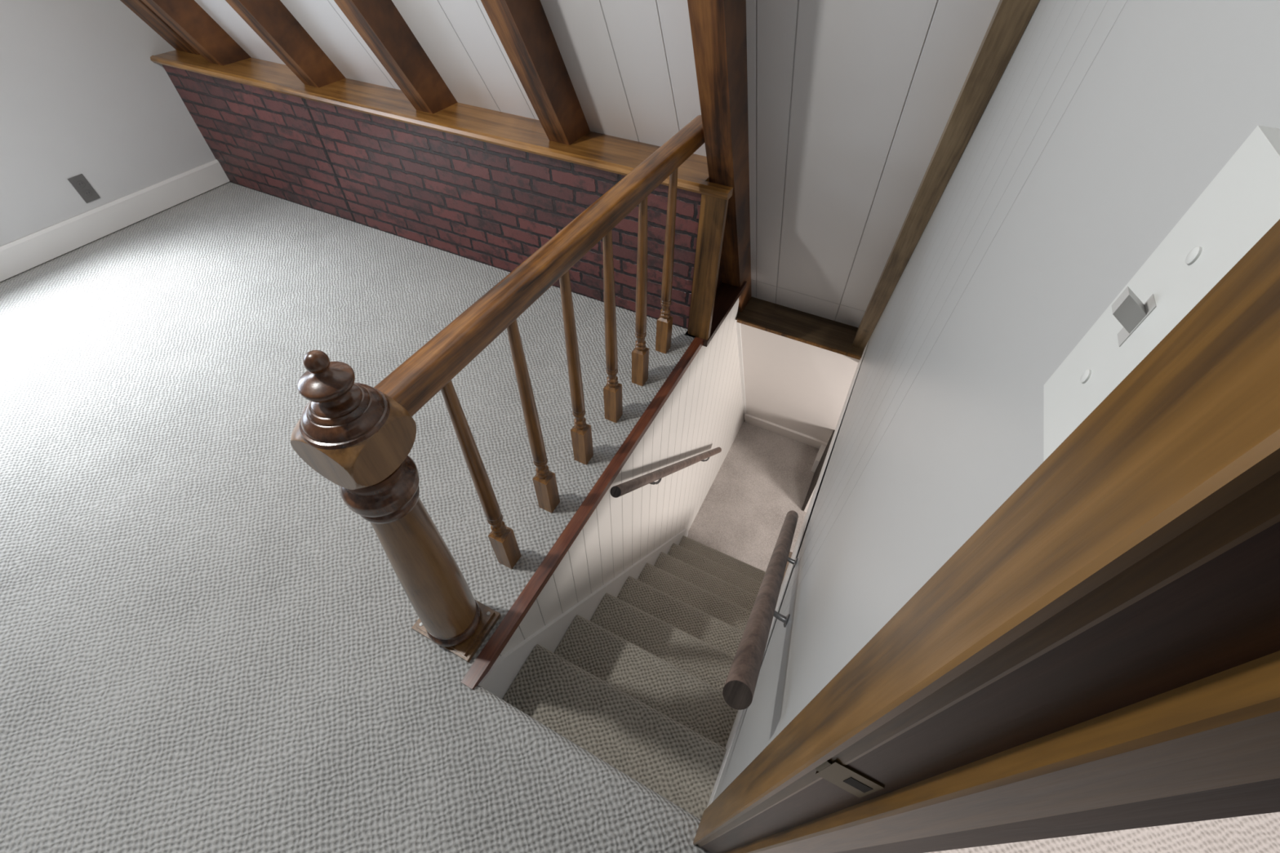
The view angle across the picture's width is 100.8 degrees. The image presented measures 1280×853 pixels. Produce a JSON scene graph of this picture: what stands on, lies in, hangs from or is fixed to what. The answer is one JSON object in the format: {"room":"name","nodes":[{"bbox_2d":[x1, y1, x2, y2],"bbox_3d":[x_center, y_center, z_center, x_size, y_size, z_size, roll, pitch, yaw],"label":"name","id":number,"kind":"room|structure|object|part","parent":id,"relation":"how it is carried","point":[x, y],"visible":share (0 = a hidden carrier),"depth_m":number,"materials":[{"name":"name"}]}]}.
{"room":"stair landing","nodes":[
{"label":"stair landing","id":0,"kind":"room"},
{"bbox_2d":[0,0,215,246],"bbox_3d":[-3.336,-1.528,1.684,0.100,2.670,4.200,21,52,17],"label":"wall","id":1,"kind":"structure","parent":0,"point":[82,91],"depth_m":2.74,"materials":[{"name":"grey paint"}]},
{"bbox_2d":[67,173,100,203],"bbox_3d":[-2.995,-1.282,2.857,0.009,0.129,0.071,21,52,17],"label":"electrical outlet","id":2,"kind":"object","parent":1,"relation":"attached to","point":[79,182],"visible":1,"depth_m":2.85,"materials":[{"name":"grey plastic"}]},
{"bbox_2d":[76,181,84,187],"bbox_3d":[-2.992,-1.298,2.837,0.003,0.033,0.033,21,52,17],"label":"socket","id":3,"kind":"object","parent":2,"relation":"attached to","point":[79,184],"depth_m":2.84,"materials":[{"name":"grey plastic"}]},
{"bbox_2d":[84,190,92,196],"bbox_3d":[-2.993,-1.265,2.874,0.003,0.033,0.033,21,52,17],"label":"socket","id":4,"kind":"object","parent":2,"relation":"attached to","point":[86,193],"depth_m":2.87,"materials":[{"name":"grey plastic"}]},
{"bbox_2d":[0,159,229,281],"bbox_3d":[-3.449,-0.493,2.387,0.016,0.136,3.442,21,52,17],"label":"baseboard","id":5,"kind":"structure","parent":1,"relation":"attached to","point":[17,256],"depth_m":2.97,"materials":[{"name":"white paint"}]},
{"bbox_2d":[162,64,701,328],"bbox_3d":[-1.190,-1.274,2.772,3.286,0.692,0.100,21,52,17],"label":"wall","id":6,"kind":"structure","parent":0,"point":[495,206],"depth_m":2.67,"materials":[{"name":"brick"}]},
{"bbox_2d":[150,49,733,199],"bbox_3d":[-1.106,-1.549,2.537,3.376,0.034,0.356,21,52,17],"label":"ledge","id":7,"kind":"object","parent":6,"relation":"on","point":[614,154],"depth_m":2.38,"materials":[{"name":"brown wood"}]},
{"bbox_2d":[687,194,728,340],"bbox_3d":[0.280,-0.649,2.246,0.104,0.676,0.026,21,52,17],"label":"trim","id":8,"kind":"structure","parent":6,"relation":"attached to","point":[713,212],"depth_m":2.19,"materials":[{"name":"brown wood"}]},
{"bbox_2d":[194,0,999,327],"bbox_3d":[-0.860,-1.647,1.998,4.259,2.920,1.695,21,52,17],"label":"ceiling","id":9,"kind":"structure","parent":0,"point":[851,103],"depth_m":1.89,"materials":[{"name":"white wood"}]},
{"bbox_2d":[120,0,199,54],"bbox_3d":[-2.739,-2.402,1.965,0.194,1.911,1.184,21,52,17],"label":"rafter","id":10,"kind":"object","parent":9,"relation":"attached to","point":[138,7],"visible":0.4,"depth_m":2.82,"materials":[{"name":"brown wood"}]},
{"bbox_2d":[141,0,251,65],"bbox_3d":[-2.459,-2.268,1.853,0.112,1.911,1.244,21,52,17],"label":"rafter","id":11,"kind":"object","parent":9,"relation":"attached to","point":[187,18],"visible":1,"depth_m":2.69,"materials":[{"name":"brown wood"}]},
{"bbox_2d":[225,0,346,87],"bbox_3d":[-1.821,-2.019,1.649,0.101,1.911,1.244,21,52,17],"label":"rafter","id":12,"kind":"object","parent":9,"relation":"attached to","point":[270,20],"visible":1,"depth_m":2.44,"materials":[{"name":"brown wood"}]},
{"bbox_2d":[333,0,457,113],"bbox_3d":[-1.175,-1.768,1.442,0.101,1.911,1.244,21,52,17],"label":"rafter","id":13,"kind":"object","parent":9,"relation":"attached to","point":[380,24],"visible":1,"depth_m":2.17,"materials":[{"name":"brown wood"}]},
{"bbox_2d":[480,0,590,145],"bbox_3d":[-0.526,-1.515,1.234,0.101,1.911,1.244,21,52,17],"label":"rafter","id":14,"kind":"object","parent":9,"relation":"attached to","point":[522,27],"visible":1,"depth_m":1.90,"materials":[{"name":"brown wood"}]},
{"bbox_2d":[687,0,751,312],"bbox_3d":[0.234,-1.130,1.541,0.102,2.859,1.775,21,52,17],"label":"rafter","id":15,"kind":"object","parent":9,"relation":"attached to","point":[717,27],"visible":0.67,"depth_m":1.73,"materials":[{"name":"brown wood"}]},
{"bbox_2d":[852,0,1039,349],"bbox_3d":[0.866,-0.883,1.339,0.066,2.859,1.775,21,52,17],"label":"wood trim","id":16,"kind":"structure","parent":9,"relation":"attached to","point":[1010,20],"depth_m":1.44,"materials":[{"name":"brown wood"}]},
{"bbox_2d":[493,297,744,663],"bbox_3d":[0.246,0.342,3.407,0.100,2.334,3.446,21,52,17],"label":"wall","id":17,"kind":"structure","parent":0,"point":[704,412],"depth_m":2.64,"materials":[{"name":"white wood"}]},
{"bbox_2d":[460,337,703,689],"bbox_3d":[-0.103,0.165,1.986,0.041,0.034,1.691,21,52,17],"label":"trim","id":18,"kind":"structure","parent":17,"relation":"attached to","point":[486,658],"depth_m":1.79,"materials":[{"name":"red wood"}]},
{"bbox_2d":[478,528,688,698],"bbox_3d":[-0.037,0.806,2.894,0.012,2.203,1.927,21,52,17],"label":"stair skirt board","id":19,"kind":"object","parent":17,"relation":"attached to","point":[503,673],"depth_m":1.97,"materials":[{"name":"white paint"}]},
{"bbox_2d":[609,447,721,497],"bbox_3d":[0.222,0.191,2.838,0.083,1.464,1.522,21,52,17],"label":"handrail","id":20,"kind":"object","parent":17,"relation":"attached to","point":[624,488],"visible":1,"depth_m":2.31,"materials":[{"name":"brown wood"}]},
{"bbox_2d":[684,280,746,346],"bbox_3d":[0.387,-0.590,2.658,0.116,0.030,0.555,21,52,17],"label":"trim","id":21,"kind":"structure","parent":17,"relation":"on","point":[726,295],"depth_m":2.67,"materials":[{"name":"brown wood"}]},
{"bbox_2d":[736,320,746,416],"bbox_3d":[0.794,-0.342,4.074,0.022,1.940,1.119,21,52,17],"label":"trim","id":22,"kind":"structure","parent":17,"relation":"attached to","point":[738,325],"depth_m":3.65,"materials":[{"name":"white paint"}]},
{"bbox_2d":[0,182,1279,852],"bbox_3d":[-0.905,0.601,1.660,5.776,0.122,3.508,21,52,17],"label":"floor","id":23,"kind":"structure","parent":0,"point":[204,648],"depth_m":1.71,"materials":[{"name":"carpet"}]},
{"bbox_2d":[290,350,501,662],"bbox_3d":[-0.538,0.241,1.204,0.206,1.052,0.182,21,52,17],"label":"newel post","id":24,"kind":"object","parent":23,"relation":"on","point":[355,436],"visible":1,"depth_m":1.00,"materials":[{"name":"brown wood"}]},
{"bbox_2d":[373,115,704,416],"bbox_3d":[-0.123,-0.567,1.474,0.078,0.074,1.593,21,52,17],"label":"rail","id":25,"kind":"object","parent":24,"relation":"attached to","point":[422,375],"visible":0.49,"depth_m":1.24,"materials":[{"name":"brown wood"}]},
{"bbox_2d":[440,380,521,568],"bbox_3d":[-0.420,0.164,1.423,0.053,0.824,0.053,21,52,17],"label":"baluster","id":26,"kind":"object","parent":23,"relation":"on","point":[502,539],"visible":1,"depth_m":1.39,"materials":[{"name":"brown wood"}]},
{"bbox_2d":[506,319,559,512],"bbox_3d":[-0.314,0.006,1.563,0.053,0.824,0.053,21,52,17],"label":"baluster","id":27,"kind":"object","parent":23,"relation":"on","point":[544,482],"visible":0.97,"depth_m":1.54,"materials":[{"name":"brown wood"}]},
{"bbox_2d":[559,270,593,465],"bbox_3d":[-0.207,-0.152,1.702,0.053,0.824,0.053,21,52,17],"label":"baluster","id":28,"kind":"object","parent":23,"relation":"on","point":[580,433],"visible":0.95,"depth_m":1.69,"materials":[{"name":"brown wood"}]},
{"bbox_2d":[602,230,622,422],"bbox_3d":[-0.101,-0.310,1.842,0.053,0.824,0.053,21,52,17],"label":"baluster","id":29,"kind":"object","parent":23,"relation":"on","point":[612,391],"visible":0.95,"depth_m":1.83,"materials":[{"name":"brown wood"}]},
{"bbox_2d":[631,196,648,386],"bbox_3d":[0.005,-0.469,1.981,0.053,0.824,0.053,21,52,17],"label":"baluster","id":30,"kind":"object","parent":23,"relation":"on","point":[640,354],"visible":0.98,"depth_m":1.97,"materials":[{"name":"brown wood"}]},
{"bbox_2d":[655,167,678,354],"bbox_3d":[0.112,-0.627,2.120,0.053,0.824,0.053,21,52,17],"label":"baluster","id":31,"kind":"object","parent":23,"relation":"on","point":[664,322],"visible":0.98,"depth_m":2.12,"materials":[{"name":"brown wood"}]},
{"bbox_2d":[687,420,818,571],"bbox_3d":[2.138,0.951,4.320,3.220,0.080,1.881,21,52,17],"label":"floor","id":32,"kind":"structure","parent":0,"point":[765,475],"depth_m":4.55,"materials":[{"name":"carpet"}]},
{"bbox_2d":[502,535,765,819],"bbox_3d":[0.260,1.075,2.848,0.729,2.003,1.835,21,52,17],"label":"staircase","id":33,"kind":"structure","parent":32,"relation":"on","point":[637,686],"depth_m":1.96,"materials":[{"name":"carpet"}]},
{"bbox_2d":[740,323,859,442],"bbox_3d":[1.179,-0.230,3.981,0.880,1.953,1.194,21,52,17],"label":"wall","id":34,"kind":"structure","parent":0,"point":[803,388],"depth_m":3.58,"materials":[{"name":"beige paint"}]},
{"bbox_2d":[744,413,827,448],"bbox_3d":[1.377,0.050,4.886,0.848,0.225,0.162,21,52,17],"label":"baseboard","id":35,"kind":"structure","parent":34,"relation":"attached to","point":[772,427],"depth_m":4.86,"materials":[{"name":"beige paint"}]},
{"bbox_2d":[735,296,863,359],"bbox_3d":[0.914,-0.586,2.984,0.730,0.013,0.300,21,52,17],"label":"trim","id":36,"kind":"structure","parent":34,"relation":"on","point":[814,328],"depth_m":2.96,"materials":[{"name":"brown wood"}]},
{"bbox_2d":[811,444,826,472],"bbox_3d":[1.610,0.280,4.734,0.065,0.160,0.230,21,52,17],"label":"baseboard","id":37,"kind":"structure","parent":34,"relation":"attached to","point":[822,448],"depth_m":4.68,"materials":[{"name":"white paint"}]},
{"bbox_2d":[804,484,816,511],"bbox_3d":[1.635,0.212,4.492,0.090,0.615,0.940,21,52,17],"label":"wall","id":38,"kind":"structure","parent":0,"point":[809,501],"depth_m":4.37,"materials":[{"name":"beige paint"}]},
{"bbox_2d":[801,430,835,511],"bbox_3d":[1.472,0.361,4.359,0.022,0.615,0.435,21,52,17],"label":"trim","id":39,"kind":"structure","parent":38,"relation":"attached to","point":[816,474],"depth_m":4.26,"materials":[{"name":"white wood"}]},
{"bbox_2d":[712,0,1279,801],"bbox_3d":[0.406,-0.041,0.626,0.105,2.920,4.328,21,52,17],"label":"wall","id":40,"kind":"structure","parent":0,"point":[1106,121],"depth_m":0.49,"materials":[{"name":"white paint"}]},
{"bbox_2d":[722,510,798,710],"bbox_3d":[0.395,0.390,1.441,0.092,0.957,1.028,22,52,17],"label":"handrail","id":41,"kind":"object","parent":40,"relation":"attached to","point":[738,691],"visible":1,"depth_m":1.01,"materials":[{"name":"brown wood"}]},
{"bbox_3d":[0.358,0.474,1.296,0.006,0.034,0.034,21,52,17],"label":"bracket plate","id":42,"kind":"part","parent":41,"relation":"part of","materials":[{"name":"grey metal"}]},
{"bbox_3d":[0.515,0.452,1.758,0.006,0.034,0.034,21,52,17],"label":"bracket plate","id":43,"kind":"part","parent":41,"relation":"part of","materials":[{"name":"grey metal"}]},
{"bbox_2d":[706,339,869,807],"bbox_3d":[0.730,0.320,2.174,0.051,0.209,2.336,21,52,17],"label":"trim","id":44,"kind":"structure","parent":40,"relation":"attached to","point":[740,713],"depth_m":2.04,"materials":[{"name":"white paint"}]},
{"bbox_2d":[693,218,1279,852],"bbox_3d":[0.012,0.599,0.208,0.126,2.100,0.963,21,52,17],"label":"door frame","id":45,"kind":"structure","parent":40,"relation":"in","point":[1101,654],"depth_m":0.21,"materials":[{"name":"brown wood"}]},
{"bbox_3d":[0.163,0.282,0.430,0.049,0.058,0.007,28,54,21],"label":"strike plate","id":46,"kind":"part","parent":45,"relation":"part of","materials":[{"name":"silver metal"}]},
{"bbox_2d":[1043,125,1279,462],"bbox_3d":[0.212,-0.046,0.228,0.018,0.135,0.067,21,52,17],"label":"light switch","id":47,"kind":"object","parent":40,"relation":"attached to","point":[1241,204],"visible":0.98,"depth_m":0.21,"materials":[{"name":"white plastic"}]},
{"bbox_3d":[0.636,1.218,2.766,0.068,1.875,1.826,21,52,17],"label":"wall","id":48,"kind":"structure","parent":0,"visible":0},
{"bbox_2d":[782,551,792,582],"bbox_3d":[0.805,0.809,2.793,0.105,1.392,1.135,21,52,17],"label":"trim","id":49,"kind":"structure","parent":48,"relation":"attached to","point":[790,553],"depth_m":3.11,"materials":[{"name":"white wood"}]}
]}

